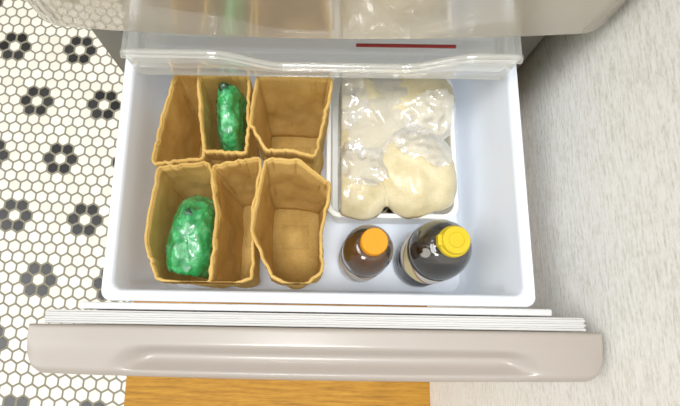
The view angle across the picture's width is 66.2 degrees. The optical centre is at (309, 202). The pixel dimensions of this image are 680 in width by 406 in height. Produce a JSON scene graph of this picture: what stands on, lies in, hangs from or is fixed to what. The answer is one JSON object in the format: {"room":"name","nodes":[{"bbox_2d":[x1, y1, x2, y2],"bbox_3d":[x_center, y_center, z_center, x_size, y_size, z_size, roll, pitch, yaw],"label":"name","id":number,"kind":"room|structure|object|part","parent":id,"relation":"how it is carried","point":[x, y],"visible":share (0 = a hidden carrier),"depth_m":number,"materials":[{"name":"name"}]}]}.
{"room":"kitchen","nodes":[
{"label":"kitchen","id":0,"kind":"room"},
{"bbox_2d":[0,0,429,405],"bbox_3d":[-2.155,1.265,1.182,4.913,0.001,4.180,1,77,0],"label":"floor","id":1,"kind":"structure","parent":0,"point":[61,89],"depth_m":1.47,"materials":[{"name":"tile"}]},
{"bbox_2d":[26,0,626,381],"bbox_3d":[0.013,-0.340,0.645,0.608,1.780,1.073,1,77,0],"label":"refrigerator","id":2,"kind":"object","parent":1,"relation":"on","point":[480,46],"visible":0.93,"depth_m":0.56,"materials":[{"name":"grey paint"}]},
{"bbox_2d":[151,75,214,167],"bbox_3d":[-0.161,-0.087,0.737,0.065,0.187,0.129,1,77,0],"label":"paper bag","id":3,"kind":"object","parent":2,"relation":"in","point":[178,136],"visible":0.51,"depth_m":0.70,"materials":[{"name":"brown paper"}]},
{"bbox_2d":[144,161,231,288],"bbox_3d":[-0.151,0.040,0.705,0.086,0.191,0.147,1,77,0],"label":"paper bag","id":4,"kind":"object","parent":2,"relation":"in","point":[173,184],"visible":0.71,"depth_m":0.65,"materials":[{"name":"brown paper"}]},
{"bbox_2d":[165,195,214,278],"bbox_3d":[-0.150,0.049,0.708,0.063,0.175,0.116,1,77,0],"label":"bag","id":5,"kind":"object","parent":4,"relation":"in","point":[188,251],"visible":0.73,"depth_m":0.63,"materials":[{"name":"plastic"}]},
{"bbox_2d":[197,75,259,165],"bbox_3d":[-0.108,-0.092,0.737,0.071,0.191,0.110,1,77,0],"label":"paper bag","id":6,"kind":"object","parent":2,"relation":"in","point":[207,86],"visible":0.55,"depth_m":0.67,"materials":[{"name":"brown paper"}]},
{"bbox_2d":[215,82,246,150],"bbox_3d":[-0.107,-0.094,0.738,0.043,0.177,0.085,1,77,0],"label":"bag","id":7,"kind":"object","parent":6,"relation":"in","point":[231,103],"visible":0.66,"depth_m":0.67,"materials":[{"name":"plastic"}]},
{"bbox_2d":[208,157,261,287],"bbox_3d":[-0.090,0.038,0.708,0.062,0.188,0.153,1,77,0],"label":"paper bag","id":8,"kind":"object","parent":2,"relation":"in","point":[238,180],"visible":0.84,"depth_m":0.71,"materials":[{"name":"brown paper"}]},
{"bbox_2d":[250,157,330,289],"bbox_3d":[-0.022,0.040,0.704,0.096,0.195,0.151,1,77,0],"label":"paper bag","id":9,"kind":"object","parent":2,"relation":"in","point":[292,204],"visible":1,"depth_m":0.76,"materials":[{"name":"brown paper"}]},
{"bbox_2d":[249,76,332,174],"bbox_3d":[-0.023,-0.088,0.734,0.104,0.194,0.110,1,77,0],"label":"paper bag","id":10,"kind":"object","parent":2,"relation":"in","point":[289,118],"visible":0.73,"depth_m":0.72,"materials":[{"name":"brown paper"}]},
{"bbox_3d":[0.004,0.196,0.700,0.608,0.317,0.055,1,77,0],"label":"drawer panel","id":11,"kind":"part","parent":2,"relation":"part of","materials":[{"name":"beige"}]},
{"bbox_3d":[0.012,-0.308,0.158,0.598,0.847,0.074,1,77,0],"label":"door","id":12,"kind":"part","parent":2,"relation":"part of","materials":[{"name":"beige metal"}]},
{"bbox_2d":[338,224,392,282],"bbox_3d":[0.074,0.067,0.695,0.066,0.200,0.066,1,77,0],"label":"sauce bottle","id":13,"kind":"object","parent":2,"relation":"in","point":[366,251],"visible":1,"depth_m":0.70,"materials":[{"name":"plastic"}]},
{"bbox_2d":[326,77,457,224],"bbox_3d":[0.115,-0.074,0.782,0.183,0.093,0.217,1,77,0],"label":"storage container","id":14,"kind":"object","parent":2,"relation":"in","point":[332,130],"visible":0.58,"depth_m":0.76,"materials":[{"name":"white plastic"}]},
{"bbox_2d":[338,146,386,220],"bbox_3d":[0.080,-0.029,0.733,0.075,0.098,0.117,1,77,0],"label":"bag","id":15,"kind":"object","parent":14,"relation":"in","point":[363,193],"visible":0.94,"depth_m":0.70,"materials":[{"name":"plastic"}]},
{"bbox_2d":[339,77,388,148],"bbox_3d":[0.085,-0.129,0.755,0.082,0.094,0.122,1,77,0],"label":"bag","id":16,"kind":"object","parent":14,"relation":"in","point":[363,100],"visible":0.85,"depth_m":0.72,"materials":[{"name":"plastic"}]},
{"bbox_2d":[338,78,439,213],"bbox_3d":[0.117,-0.085,0.763,0.147,0.116,0.202,1,77,0],"label":"bag","id":17,"kind":"object","parent":14,"relation":"in","point":[370,136],"visible":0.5,"depth_m":0.72,"materials":[{"name":"plastic"}]},
{"bbox_2d":[378,125,456,218],"bbox_3d":[0.143,-0.041,0.729,0.117,0.103,0.128,-17,77,-4],"label":"bag","id":18,"kind":"object","parent":14,"relation":"in","point":[418,171],"visible":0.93,"depth_m":0.69,"materials":[{"name":"plastic"}]},
{"bbox_2d":[389,78,455,141],"bbox_3d":[0.155,-0.136,0.754,0.106,0.095,0.111,15,77,4],"label":"bag","id":19,"kind":"object","parent":14,"relation":"in","point":[428,103],"visible":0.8,"depth_m":0.72,"materials":[{"name":"plastic"}]},
{"bbox_2d":[393,219,471,287],"bbox_3d":[0.163,0.066,0.683,0.076,0.222,0.076,1,77,0],"label":"sauce bottle","id":20,"kind":"object","parent":2,"relation":"in","point":[437,251],"visible":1,"depth_m":0.65,"materials":[{"name":"plastic"}]},
{"bbox_2d":[427,0,679,405],"bbox_3d":[0.352,0.980,0.017,0.100,2.400,4.280,1,77,0],"label":"wall","id":21,"kind":"structure","parent":0,"point":[600,108],"depth_m":0.55,"materials":[{"name":"paint"}]}
]}

